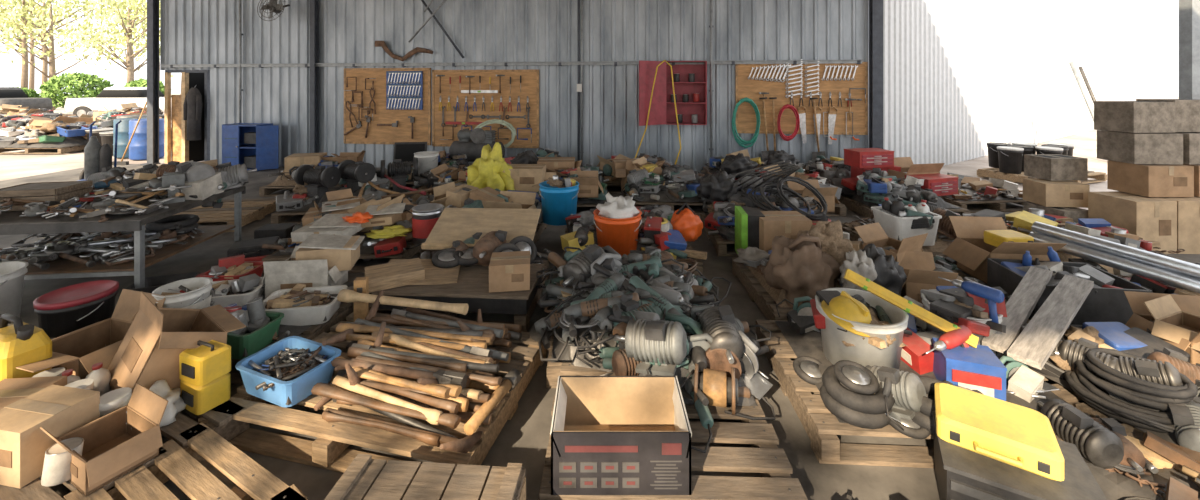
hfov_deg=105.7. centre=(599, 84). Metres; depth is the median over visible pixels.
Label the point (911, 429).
wheel
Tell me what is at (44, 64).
tree
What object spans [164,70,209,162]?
door
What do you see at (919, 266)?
carton
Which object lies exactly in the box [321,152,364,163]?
carton
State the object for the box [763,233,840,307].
sack
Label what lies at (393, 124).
wrench
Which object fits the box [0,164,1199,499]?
floor
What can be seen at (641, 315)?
grinder
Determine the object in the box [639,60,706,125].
upper cabinet
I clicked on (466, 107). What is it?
spanner
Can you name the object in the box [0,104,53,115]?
pile
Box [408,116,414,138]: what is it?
wrench
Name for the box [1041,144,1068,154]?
bucket
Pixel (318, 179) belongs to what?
grinder
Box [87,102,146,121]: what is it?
pile
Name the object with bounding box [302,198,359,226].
carton
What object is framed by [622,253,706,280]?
grinder
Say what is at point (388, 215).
carton
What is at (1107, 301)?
cardboard box
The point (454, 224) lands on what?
plywood sheet
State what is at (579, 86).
conduit
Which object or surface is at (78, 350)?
carton
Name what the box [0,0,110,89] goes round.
tree
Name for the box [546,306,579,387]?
wooden pallet
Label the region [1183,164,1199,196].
carton
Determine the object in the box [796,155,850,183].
goods
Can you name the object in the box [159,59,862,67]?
trim rail
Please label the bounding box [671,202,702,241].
drawstring bag
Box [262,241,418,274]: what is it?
wooden pallet
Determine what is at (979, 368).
box
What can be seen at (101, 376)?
plastic bottle
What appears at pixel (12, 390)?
carton
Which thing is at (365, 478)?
wooden pallet
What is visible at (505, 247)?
wheel
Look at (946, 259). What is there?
tools
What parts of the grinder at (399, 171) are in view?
long tool handle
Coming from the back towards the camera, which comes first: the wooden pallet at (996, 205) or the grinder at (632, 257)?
the wooden pallet at (996, 205)
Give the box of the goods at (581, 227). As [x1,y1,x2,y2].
[560,204,706,265]
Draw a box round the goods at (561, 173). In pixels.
[532,160,607,203]
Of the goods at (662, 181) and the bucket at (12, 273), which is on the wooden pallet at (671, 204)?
the goods at (662, 181)
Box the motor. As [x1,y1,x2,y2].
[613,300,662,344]
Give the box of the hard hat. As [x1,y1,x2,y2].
[821,291,871,336]
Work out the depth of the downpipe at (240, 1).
8.96 m
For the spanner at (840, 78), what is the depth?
7.49 m
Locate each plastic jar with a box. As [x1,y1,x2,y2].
[33,367,65,376]
[65,378,93,389]
[99,387,131,416]
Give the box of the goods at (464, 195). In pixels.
[430,182,543,222]
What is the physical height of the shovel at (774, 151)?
1.245 m
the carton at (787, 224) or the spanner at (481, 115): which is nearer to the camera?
the carton at (787, 224)
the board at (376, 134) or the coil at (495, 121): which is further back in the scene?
the board at (376, 134)
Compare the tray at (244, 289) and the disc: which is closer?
the disc
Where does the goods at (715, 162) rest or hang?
on the wooden pallet
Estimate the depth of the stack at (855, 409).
1.95 m
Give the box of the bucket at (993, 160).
[986,142,1010,167]
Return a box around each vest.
[342,212,373,223]
[365,225,411,238]
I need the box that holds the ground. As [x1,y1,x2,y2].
[0,94,1178,209]
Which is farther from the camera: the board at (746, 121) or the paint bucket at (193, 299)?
the board at (746, 121)
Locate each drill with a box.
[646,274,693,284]
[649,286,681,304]
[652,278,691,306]
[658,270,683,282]
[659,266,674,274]
[925,325,971,353]
[938,277,1005,332]
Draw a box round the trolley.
[78,120,126,180]
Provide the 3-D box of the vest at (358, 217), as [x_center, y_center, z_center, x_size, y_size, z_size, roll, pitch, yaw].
[-2.104,1.139,3.963,0.224,0.081,0.231,0,0,-42]
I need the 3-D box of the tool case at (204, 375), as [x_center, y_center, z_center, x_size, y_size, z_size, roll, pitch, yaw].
[-1.821,1.324,2.098,0.176,0.272,0.142,0,0,25]
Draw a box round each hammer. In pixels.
[436,75,444,92]
[466,76,474,93]
[496,74,504,92]
[845,98,855,119]
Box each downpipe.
[239,0,242,122]
[709,0,712,157]
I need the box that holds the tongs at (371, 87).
[369,87,375,113]
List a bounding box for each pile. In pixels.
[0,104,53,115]
[0,111,75,128]
[0,113,93,136]
[0,116,101,147]
[0,182,248,221]
[0,224,204,269]
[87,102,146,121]
[87,159,256,207]
[94,110,163,127]
[530,244,756,367]
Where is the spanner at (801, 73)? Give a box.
[785,71,802,77]
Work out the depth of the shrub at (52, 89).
23.37 m
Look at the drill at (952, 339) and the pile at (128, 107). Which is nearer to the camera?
the drill at (952, 339)
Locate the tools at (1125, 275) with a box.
[1097,262,1199,293]
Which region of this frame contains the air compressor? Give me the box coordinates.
[449,128,504,161]
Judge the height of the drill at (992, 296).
0.200 m
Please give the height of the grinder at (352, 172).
0.465 m
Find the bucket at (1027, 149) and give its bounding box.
[1007,145,1033,171]
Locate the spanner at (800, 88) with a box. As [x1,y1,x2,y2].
[785,88,802,93]
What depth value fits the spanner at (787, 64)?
7.60 m
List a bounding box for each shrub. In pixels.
[17,86,41,97]
[38,72,113,108]
[124,77,171,93]
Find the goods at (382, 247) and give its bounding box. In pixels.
[262,188,424,261]
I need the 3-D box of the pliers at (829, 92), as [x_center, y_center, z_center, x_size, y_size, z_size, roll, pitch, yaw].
[3.799,0.233,7.510,0.070,0.248,0.020,0,0,8]
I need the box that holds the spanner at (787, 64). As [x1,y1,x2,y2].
[781,64,790,82]
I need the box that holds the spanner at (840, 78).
[838,65,844,80]
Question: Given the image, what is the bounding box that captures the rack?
[386,71,422,109]
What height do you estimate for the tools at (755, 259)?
0.323 m
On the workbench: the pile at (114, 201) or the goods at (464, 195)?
the pile at (114, 201)
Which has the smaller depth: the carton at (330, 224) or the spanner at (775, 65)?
the carton at (330, 224)
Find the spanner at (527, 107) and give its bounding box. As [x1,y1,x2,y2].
[526,107,529,127]
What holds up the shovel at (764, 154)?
hanging from the board at (746, 121)
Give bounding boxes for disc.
[568,321,618,375]
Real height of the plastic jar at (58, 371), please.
0.150 m
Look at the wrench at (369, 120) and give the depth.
8.60 m
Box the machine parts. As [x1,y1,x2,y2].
[577,304,775,452]
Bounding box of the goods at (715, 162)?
[701,149,767,174]
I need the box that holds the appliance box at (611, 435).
[550,376,691,494]
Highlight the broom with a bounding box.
[112,101,146,164]
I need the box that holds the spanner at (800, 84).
[785,84,802,89]
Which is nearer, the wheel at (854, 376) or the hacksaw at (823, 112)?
the wheel at (854, 376)
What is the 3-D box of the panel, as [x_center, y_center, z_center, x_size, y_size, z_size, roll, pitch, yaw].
[1.489,1.303,1.724,0.350,0.088,0.319,0,0,35]
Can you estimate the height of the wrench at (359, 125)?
0.294 m
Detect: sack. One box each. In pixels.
[510,150,538,163]
[696,171,741,201]
[719,153,757,177]
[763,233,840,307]
[765,150,799,169]
[794,219,855,265]
[862,243,906,295]
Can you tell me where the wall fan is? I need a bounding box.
[257,0,289,20]
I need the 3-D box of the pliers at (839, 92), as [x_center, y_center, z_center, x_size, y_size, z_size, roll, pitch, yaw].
[3.949,0.233,7.490,0.070,0.248,0.020,0,0,8]
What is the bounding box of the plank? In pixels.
[982,266,1093,369]
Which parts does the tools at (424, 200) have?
long tool handle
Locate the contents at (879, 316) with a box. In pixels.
[810,290,911,348]
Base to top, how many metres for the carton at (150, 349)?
0.458 m
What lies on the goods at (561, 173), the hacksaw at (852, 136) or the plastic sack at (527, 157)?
the plastic sack at (527, 157)
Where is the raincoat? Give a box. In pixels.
[467,142,514,190]
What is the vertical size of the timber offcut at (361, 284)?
0.260 m
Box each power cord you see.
[560,313,599,327]
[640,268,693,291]
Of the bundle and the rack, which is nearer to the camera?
the bundle
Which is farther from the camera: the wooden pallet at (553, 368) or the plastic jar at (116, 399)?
the wooden pallet at (553, 368)
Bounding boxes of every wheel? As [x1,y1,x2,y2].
[431,248,463,267]
[453,247,477,265]
[491,243,520,255]
[509,236,536,263]
[793,356,821,384]
[833,360,878,394]
[889,417,930,438]
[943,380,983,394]
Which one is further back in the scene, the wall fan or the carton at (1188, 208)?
the wall fan
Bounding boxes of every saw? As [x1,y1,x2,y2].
[797,105,806,142]
[812,106,821,143]
[828,106,837,143]
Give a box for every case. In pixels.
[179,340,230,414]
[227,236,279,260]
[254,223,296,238]
[984,230,1033,246]
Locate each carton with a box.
[0,376,66,408]
[0,385,99,488]
[16,289,165,379]
[40,383,167,495]
[108,291,245,392]
[261,246,348,298]
[284,152,326,174]
[291,214,365,241]
[296,234,364,270]
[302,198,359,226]
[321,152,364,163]
[357,203,405,227]
[402,204,416,220]
[482,191,536,208]
[489,251,529,292]
[501,164,545,191]
[537,157,574,170]
[568,171,603,197]
[612,159,635,176]
[759,211,811,250]
[787,180,839,212]
[854,222,927,264]
[887,157,944,177]
[890,249,957,303]
[943,216,1065,283]
[1023,178,1089,207]
[1088,191,1176,253]
[1107,160,1193,196]
[1124,291,1199,364]
[1144,294,1199,350]
[1159,196,1199,253]
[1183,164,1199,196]
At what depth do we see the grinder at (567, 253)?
3.14 m
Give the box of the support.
[1056,251,1199,295]
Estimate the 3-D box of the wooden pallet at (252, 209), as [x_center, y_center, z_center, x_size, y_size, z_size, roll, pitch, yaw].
[-4.600,1.530,5.350,1.167,0.137,1.000,0,0,-8]
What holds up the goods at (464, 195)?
on the wooden pallet at (540, 226)
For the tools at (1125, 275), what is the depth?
3.67 m
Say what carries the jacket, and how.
hanging from the door
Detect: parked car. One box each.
[0,87,52,109]
[64,87,163,117]
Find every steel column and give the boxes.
[140,0,160,164]
[310,0,318,152]
[869,0,882,148]
[1179,0,1199,99]
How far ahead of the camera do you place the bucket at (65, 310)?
2.64 m
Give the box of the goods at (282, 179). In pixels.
[266,151,364,185]
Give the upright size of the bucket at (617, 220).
0.499 m
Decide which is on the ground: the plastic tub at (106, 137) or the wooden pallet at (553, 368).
the plastic tub at (106, 137)
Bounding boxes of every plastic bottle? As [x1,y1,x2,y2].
[62,369,80,383]
[85,362,110,395]
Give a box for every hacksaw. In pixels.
[823,112,836,139]
[846,112,859,140]
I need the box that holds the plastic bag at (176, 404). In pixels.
[126,379,185,426]
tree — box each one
[0,0,104,87]
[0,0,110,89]
[0,0,117,97]
[0,0,125,109]
[17,0,159,69]
[37,0,174,82]
[63,0,159,80]
[96,0,180,94]
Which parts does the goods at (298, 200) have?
long tool handle, long tool handle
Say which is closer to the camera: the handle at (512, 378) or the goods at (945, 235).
the handle at (512, 378)
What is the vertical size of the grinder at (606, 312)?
0.109 m
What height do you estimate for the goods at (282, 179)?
0.469 m
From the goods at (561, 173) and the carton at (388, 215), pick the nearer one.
the carton at (388, 215)
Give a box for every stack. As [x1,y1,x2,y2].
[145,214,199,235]
[820,364,894,428]
[912,376,946,434]
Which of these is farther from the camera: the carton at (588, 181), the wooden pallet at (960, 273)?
the carton at (588, 181)
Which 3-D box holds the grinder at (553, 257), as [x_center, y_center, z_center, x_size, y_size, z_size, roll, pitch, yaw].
[-0.222,1.258,3.117,0.564,0.187,0.265,0,0,41]
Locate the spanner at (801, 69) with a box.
[785,67,802,73]
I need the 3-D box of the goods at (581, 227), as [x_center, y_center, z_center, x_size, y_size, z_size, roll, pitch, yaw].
[0.279,1.363,4.160,1.237,0.419,1.074,0,0,1]
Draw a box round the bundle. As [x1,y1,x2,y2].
[1029,221,1199,292]
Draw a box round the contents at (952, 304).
[920,286,1006,336]
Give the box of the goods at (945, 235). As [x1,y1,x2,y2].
[842,201,960,252]
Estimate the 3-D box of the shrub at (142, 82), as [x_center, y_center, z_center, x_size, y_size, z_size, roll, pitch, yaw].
[-24.218,0.600,24.311,1.966,2.000,1.985,0,0,-43]
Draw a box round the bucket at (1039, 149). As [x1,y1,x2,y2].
[1035,146,1062,154]
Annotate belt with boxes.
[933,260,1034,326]
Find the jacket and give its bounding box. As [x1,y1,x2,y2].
[183,86,201,140]
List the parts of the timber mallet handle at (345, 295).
mallet handle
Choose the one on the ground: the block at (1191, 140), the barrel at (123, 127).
the barrel at (123, 127)
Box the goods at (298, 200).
[276,167,393,211]
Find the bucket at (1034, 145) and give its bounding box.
[1012,142,1036,153]
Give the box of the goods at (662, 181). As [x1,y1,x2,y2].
[616,156,707,201]
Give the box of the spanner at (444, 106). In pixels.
[441,106,444,126]
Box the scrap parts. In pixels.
[775,296,1068,430]
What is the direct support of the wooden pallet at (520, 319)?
on the floor
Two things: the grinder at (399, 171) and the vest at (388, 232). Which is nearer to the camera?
the vest at (388, 232)
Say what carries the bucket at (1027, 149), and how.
on the wooden pallet at (985, 172)
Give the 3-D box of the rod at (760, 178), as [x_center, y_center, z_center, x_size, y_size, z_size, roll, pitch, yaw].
[1.685,0.999,4.682,0.083,0.516,0.958,0,0,-24]
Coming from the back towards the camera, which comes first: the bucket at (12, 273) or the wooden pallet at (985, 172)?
the wooden pallet at (985, 172)
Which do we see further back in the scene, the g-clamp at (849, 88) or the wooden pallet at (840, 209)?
the g-clamp at (849, 88)
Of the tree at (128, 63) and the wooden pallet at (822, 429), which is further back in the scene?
the tree at (128, 63)
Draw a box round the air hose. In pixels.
[635,60,680,163]
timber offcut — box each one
[354,277,368,321]
[365,258,424,292]
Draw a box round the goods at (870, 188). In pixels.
[830,168,959,208]
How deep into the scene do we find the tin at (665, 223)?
3.93 m
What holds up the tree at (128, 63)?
on the ground
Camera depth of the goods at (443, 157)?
7.28 m
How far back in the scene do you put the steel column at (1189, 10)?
5.16 m
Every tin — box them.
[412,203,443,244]
[644,218,669,231]
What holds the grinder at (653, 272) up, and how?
on the pile at (579, 266)
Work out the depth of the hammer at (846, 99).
7.45 m
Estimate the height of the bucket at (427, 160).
0.300 m
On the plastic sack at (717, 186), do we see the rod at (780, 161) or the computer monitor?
the rod at (780, 161)
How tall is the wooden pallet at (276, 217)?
0.137 m
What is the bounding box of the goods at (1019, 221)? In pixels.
[962,208,1184,257]
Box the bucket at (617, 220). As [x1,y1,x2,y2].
[593,192,641,256]
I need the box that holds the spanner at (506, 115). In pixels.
[505,115,525,118]
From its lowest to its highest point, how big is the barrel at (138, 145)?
0.860 m
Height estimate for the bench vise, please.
0.240 m
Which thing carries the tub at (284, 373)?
on the wooden pallet at (329, 451)
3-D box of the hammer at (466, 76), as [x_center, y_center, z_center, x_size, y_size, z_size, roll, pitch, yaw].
[-2.375,-0.001,8.329,0.165,0.341,0.034,0,0,8]
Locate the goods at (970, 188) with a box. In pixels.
[944,173,1022,200]
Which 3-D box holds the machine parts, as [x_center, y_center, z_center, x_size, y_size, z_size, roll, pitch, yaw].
[0.417,1.341,2.262,0.922,0.502,0.798,0,0,-32]
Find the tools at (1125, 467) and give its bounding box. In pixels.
[1037,379,1199,499]
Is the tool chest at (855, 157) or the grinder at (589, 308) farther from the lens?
the tool chest at (855, 157)
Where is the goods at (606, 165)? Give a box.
[597,153,666,182]
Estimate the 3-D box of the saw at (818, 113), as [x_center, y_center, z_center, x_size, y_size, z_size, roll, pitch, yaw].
[3.599,0.659,7.545,0.152,0.639,0.024,0,0,8]
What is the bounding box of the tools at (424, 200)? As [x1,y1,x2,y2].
[393,196,429,204]
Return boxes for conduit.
[577,0,583,166]
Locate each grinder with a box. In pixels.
[294,165,340,204]
[337,160,375,192]
[380,158,417,195]
[536,265,563,277]
[544,249,578,289]
[544,263,628,330]
[558,292,665,336]
[564,246,590,296]
[573,297,612,348]
[576,309,664,336]
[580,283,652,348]
[590,285,649,332]
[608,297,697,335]
[619,257,683,276]
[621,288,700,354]
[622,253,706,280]
[623,271,700,317]
[630,249,661,283]
[639,269,655,286]
[664,272,696,297]
[705,347,741,380]
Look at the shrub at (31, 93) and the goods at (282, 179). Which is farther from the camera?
the shrub at (31, 93)
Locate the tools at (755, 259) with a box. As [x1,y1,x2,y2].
[733,232,907,306]
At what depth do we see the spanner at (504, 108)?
8.26 m
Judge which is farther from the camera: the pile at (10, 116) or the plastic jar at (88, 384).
the pile at (10, 116)
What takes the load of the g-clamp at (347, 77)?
hanging from the board at (376, 134)
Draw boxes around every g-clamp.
[344,77,356,90]
[351,92,361,104]
[352,91,362,106]
[358,107,370,119]
[361,109,372,120]
[365,78,375,89]
[440,125,453,139]
[498,128,511,139]
[517,128,531,142]
[849,88,865,102]
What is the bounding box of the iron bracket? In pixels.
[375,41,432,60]
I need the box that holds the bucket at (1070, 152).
[1047,143,1073,155]
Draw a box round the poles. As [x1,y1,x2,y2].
[1069,62,1095,121]
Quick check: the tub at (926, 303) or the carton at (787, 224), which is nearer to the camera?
the tub at (926, 303)
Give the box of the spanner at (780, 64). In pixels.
[773,64,782,81]
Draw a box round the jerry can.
[0,313,51,380]
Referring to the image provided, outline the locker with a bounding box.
[222,123,277,170]
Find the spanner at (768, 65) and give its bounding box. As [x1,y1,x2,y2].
[762,65,770,80]
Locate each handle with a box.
[337,289,468,314]
[464,368,520,434]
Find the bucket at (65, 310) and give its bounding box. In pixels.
[33,280,118,337]
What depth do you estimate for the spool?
2.88 m
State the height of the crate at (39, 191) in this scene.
0.162 m
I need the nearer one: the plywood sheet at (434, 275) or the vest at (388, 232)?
the plywood sheet at (434, 275)
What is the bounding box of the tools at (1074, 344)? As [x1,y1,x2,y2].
[1019,320,1199,444]
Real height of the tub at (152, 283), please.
0.120 m
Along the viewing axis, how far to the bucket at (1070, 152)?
7.91 m
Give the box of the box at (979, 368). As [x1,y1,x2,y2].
[932,337,1006,400]
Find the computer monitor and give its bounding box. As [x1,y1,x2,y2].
[393,142,426,165]
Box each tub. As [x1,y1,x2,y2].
[85,128,112,144]
[99,131,112,154]
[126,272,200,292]
[201,254,264,281]
[223,297,283,359]
[235,336,340,407]
[815,288,908,368]
[921,289,1002,354]
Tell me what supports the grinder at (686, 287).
on the pile at (579, 266)
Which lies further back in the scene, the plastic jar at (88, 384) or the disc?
the disc
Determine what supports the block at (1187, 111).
on the block at (1191, 140)
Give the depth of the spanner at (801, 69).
7.59 m
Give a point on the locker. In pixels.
(254, 145)
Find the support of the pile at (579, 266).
on the floor
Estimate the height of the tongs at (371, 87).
0.506 m
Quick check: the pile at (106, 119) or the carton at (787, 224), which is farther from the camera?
the pile at (106, 119)
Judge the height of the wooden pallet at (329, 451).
0.137 m
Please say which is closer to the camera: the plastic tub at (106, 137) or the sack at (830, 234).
the sack at (830, 234)
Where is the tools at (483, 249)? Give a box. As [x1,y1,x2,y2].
[420,230,547,276]
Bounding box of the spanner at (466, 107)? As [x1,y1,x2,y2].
[464,107,470,126]
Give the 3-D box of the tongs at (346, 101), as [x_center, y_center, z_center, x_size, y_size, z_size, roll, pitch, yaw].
[-4.715,0.552,8.653,0.269,0.506,0.025,0,0,8]
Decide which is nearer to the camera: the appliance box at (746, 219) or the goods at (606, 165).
the appliance box at (746, 219)
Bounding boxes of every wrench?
[344,121,361,135]
[365,115,370,137]
[377,121,397,126]
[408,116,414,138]
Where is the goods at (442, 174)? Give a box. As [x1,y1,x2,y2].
[402,163,471,201]
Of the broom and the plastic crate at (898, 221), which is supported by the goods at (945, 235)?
the plastic crate at (898, 221)
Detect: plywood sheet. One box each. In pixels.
[389,259,460,284]
[421,208,540,249]
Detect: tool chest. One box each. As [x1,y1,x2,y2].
[844,148,893,167]
[851,165,900,177]
[905,173,958,195]
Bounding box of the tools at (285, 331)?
[260,282,353,349]
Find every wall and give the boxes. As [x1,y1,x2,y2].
[160,0,868,174]
[883,0,1096,165]
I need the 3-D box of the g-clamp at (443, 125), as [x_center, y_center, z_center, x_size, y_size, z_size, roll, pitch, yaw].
[-2.828,0.880,8.395,0.267,0.275,0.027,0,0,8]
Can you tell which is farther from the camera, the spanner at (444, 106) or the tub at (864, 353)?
the spanner at (444, 106)
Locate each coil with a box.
[475,119,516,147]
[732,97,760,147]
[748,176,827,219]
[777,104,799,140]
[1064,348,1197,432]
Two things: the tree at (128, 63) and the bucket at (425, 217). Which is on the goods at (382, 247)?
the bucket at (425, 217)
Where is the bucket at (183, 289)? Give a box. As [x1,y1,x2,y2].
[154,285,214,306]
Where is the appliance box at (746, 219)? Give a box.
[735,206,764,253]
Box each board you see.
[344,68,430,144]
[432,69,538,147]
[735,62,867,134]
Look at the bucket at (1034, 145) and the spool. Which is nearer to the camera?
the spool
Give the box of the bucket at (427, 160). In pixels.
[414,151,438,175]
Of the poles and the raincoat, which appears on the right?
the poles
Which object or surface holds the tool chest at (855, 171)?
on the goods at (870, 188)
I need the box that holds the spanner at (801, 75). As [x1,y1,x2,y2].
[785,75,801,81]
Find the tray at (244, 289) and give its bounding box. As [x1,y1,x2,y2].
[210,274,264,306]
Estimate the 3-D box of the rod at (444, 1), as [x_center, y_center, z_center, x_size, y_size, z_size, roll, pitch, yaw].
[-3.024,-1.125,8.398,1.081,1.276,0.068,0,0,8]
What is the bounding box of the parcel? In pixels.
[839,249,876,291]
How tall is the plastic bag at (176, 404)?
0.155 m
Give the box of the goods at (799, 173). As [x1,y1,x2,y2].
[735,164,841,203]
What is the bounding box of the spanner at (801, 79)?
[785,79,802,85]
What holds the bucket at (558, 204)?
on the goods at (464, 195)
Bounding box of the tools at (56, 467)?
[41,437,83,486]
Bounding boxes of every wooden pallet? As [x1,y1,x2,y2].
[0,145,85,153]
[0,388,248,499]
[64,422,306,499]
[145,198,275,231]
[198,312,547,472]
[229,281,371,384]
[259,185,294,196]
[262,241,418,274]
[271,197,404,223]
[271,484,306,499]
[324,454,525,499]
[369,258,548,331]
[390,181,413,186]
[419,223,546,251]
[538,362,807,499]
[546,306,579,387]
[563,228,702,275]
[576,200,606,213]
[601,173,622,192]
[624,193,704,214]
[700,213,738,256]
[732,258,792,319]
[756,320,1062,467]
[826,203,845,216]
[838,196,970,217]
[841,223,945,257]
[939,196,1025,212]
[951,270,1081,327]
[977,167,1106,183]
[996,351,1199,486]
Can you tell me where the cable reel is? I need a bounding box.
[692,363,737,414]
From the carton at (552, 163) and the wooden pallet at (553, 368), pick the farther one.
the carton at (552, 163)
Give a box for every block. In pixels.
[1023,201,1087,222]
[1024,154,1087,180]
[1094,101,1174,132]
[1097,130,1182,164]
[1136,99,1199,131]
[1175,132,1199,164]
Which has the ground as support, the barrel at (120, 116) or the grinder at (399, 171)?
the barrel at (120, 116)
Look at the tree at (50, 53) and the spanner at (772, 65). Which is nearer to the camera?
the spanner at (772, 65)
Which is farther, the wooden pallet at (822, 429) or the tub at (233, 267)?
the tub at (233, 267)
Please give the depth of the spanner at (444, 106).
8.41 m
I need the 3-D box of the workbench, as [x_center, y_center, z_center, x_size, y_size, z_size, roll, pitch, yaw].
[-4.250,1.299,3.850,1.600,0.602,1.170,0,0,-6]
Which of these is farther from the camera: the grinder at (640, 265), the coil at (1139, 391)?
the grinder at (640, 265)
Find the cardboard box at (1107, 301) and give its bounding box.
[987,246,1151,324]
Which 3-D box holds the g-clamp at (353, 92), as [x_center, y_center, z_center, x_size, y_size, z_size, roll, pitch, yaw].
[-4.625,0.260,8.636,0.244,0.252,0.027,0,0,8]
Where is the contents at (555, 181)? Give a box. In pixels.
[547,175,575,187]
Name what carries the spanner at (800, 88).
hanging from the board at (746, 121)
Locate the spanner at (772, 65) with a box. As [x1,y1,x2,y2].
[766,65,774,80]
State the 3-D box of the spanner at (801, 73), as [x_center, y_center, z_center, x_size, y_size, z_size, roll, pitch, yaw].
[3.237,-0.176,7.589,0.279,0.107,0.018,0,0,8]
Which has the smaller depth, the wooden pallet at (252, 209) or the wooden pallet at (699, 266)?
the wooden pallet at (699, 266)
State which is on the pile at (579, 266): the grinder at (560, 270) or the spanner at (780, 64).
the grinder at (560, 270)
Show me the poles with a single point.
(1084, 94)
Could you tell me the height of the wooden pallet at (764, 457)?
0.137 m
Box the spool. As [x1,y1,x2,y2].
[559,280,571,300]
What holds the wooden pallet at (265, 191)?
on the floor
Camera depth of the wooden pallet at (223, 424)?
1.92 m
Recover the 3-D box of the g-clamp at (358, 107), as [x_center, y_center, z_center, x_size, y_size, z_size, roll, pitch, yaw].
[-4.457,0.540,8.613,0.253,0.261,0.027,0,0,8]
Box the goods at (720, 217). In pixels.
[702,184,830,240]
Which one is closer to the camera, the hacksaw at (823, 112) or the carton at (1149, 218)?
the carton at (1149, 218)
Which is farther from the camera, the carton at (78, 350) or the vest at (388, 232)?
the vest at (388, 232)
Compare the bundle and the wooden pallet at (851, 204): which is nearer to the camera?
the bundle
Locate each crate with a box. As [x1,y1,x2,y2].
[0,180,92,211]
[871,197,941,245]
[932,409,1106,499]
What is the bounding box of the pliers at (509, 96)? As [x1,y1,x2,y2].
[508,96,511,111]
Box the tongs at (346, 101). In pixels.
[345,101,357,126]
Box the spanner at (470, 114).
[469,114,488,118]
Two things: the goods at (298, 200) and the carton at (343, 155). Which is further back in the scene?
the carton at (343, 155)
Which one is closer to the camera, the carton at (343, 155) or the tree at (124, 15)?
the carton at (343, 155)
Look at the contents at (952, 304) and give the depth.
2.42 m
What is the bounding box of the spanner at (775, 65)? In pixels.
[769,65,778,80]
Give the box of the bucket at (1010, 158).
[997,146,1023,173]
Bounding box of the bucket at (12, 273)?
[0,261,27,324]
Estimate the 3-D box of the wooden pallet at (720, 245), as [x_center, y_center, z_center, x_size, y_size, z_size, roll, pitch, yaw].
[1.700,1.530,4.700,1.162,0.137,1.000,0,0,3]
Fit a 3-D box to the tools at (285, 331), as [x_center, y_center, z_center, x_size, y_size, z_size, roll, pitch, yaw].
[-2.246,1.393,2.930,1.135,0.181,1.014,0,0,6]
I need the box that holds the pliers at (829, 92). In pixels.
[828,92,831,106]
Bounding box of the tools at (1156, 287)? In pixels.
[957,258,1177,326]
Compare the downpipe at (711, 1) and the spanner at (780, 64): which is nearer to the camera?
the spanner at (780, 64)
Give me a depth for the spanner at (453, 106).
8.38 m
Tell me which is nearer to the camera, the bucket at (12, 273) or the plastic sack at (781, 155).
the bucket at (12, 273)
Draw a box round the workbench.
[0,186,245,287]
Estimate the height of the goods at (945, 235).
0.351 m
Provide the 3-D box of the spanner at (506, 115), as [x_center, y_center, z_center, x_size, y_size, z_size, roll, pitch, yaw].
[-1.525,0.580,8.229,0.391,0.079,0.025,0,0,8]
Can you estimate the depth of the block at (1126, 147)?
4.48 m
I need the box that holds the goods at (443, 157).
[406,150,469,180]
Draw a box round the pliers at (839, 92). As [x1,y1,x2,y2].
[838,92,841,106]
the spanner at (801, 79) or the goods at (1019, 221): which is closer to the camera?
the goods at (1019, 221)
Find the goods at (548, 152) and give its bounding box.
[504,147,561,163]
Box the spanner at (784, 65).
[777,64,786,81]
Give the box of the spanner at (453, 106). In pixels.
[453,106,456,126]
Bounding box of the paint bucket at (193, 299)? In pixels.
[152,277,212,308]
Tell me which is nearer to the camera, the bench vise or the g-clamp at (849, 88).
the bench vise
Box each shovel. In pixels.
[759,97,773,161]
[769,97,777,153]
[810,97,825,159]
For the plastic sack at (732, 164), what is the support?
on the goods at (799, 173)
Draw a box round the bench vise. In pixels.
[152,172,191,203]
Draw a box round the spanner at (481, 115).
[481,115,500,118]
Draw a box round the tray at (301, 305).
[263,283,346,325]
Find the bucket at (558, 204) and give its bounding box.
[539,180,579,225]
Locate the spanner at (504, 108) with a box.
[500,106,506,127]
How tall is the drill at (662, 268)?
0.262 m
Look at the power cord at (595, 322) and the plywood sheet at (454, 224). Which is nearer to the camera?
the power cord at (595, 322)
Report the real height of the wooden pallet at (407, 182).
0.137 m
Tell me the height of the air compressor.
0.748 m
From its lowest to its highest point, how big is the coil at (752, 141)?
0.859 m
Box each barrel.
[113,118,146,157]
[116,115,146,118]
[128,118,163,159]
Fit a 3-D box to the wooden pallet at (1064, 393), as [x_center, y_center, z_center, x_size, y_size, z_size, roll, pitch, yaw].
[2.753,1.530,2.120,1.166,0.137,0.950,0,0,-8]
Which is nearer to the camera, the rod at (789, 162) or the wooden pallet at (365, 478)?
the wooden pallet at (365, 478)
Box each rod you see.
[408,0,463,57]
[728,161,784,178]
[733,162,790,182]
[737,163,795,185]
[742,165,799,188]
[754,166,798,187]
[771,166,801,181]
[777,166,800,182]
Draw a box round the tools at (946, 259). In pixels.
[934,255,958,269]

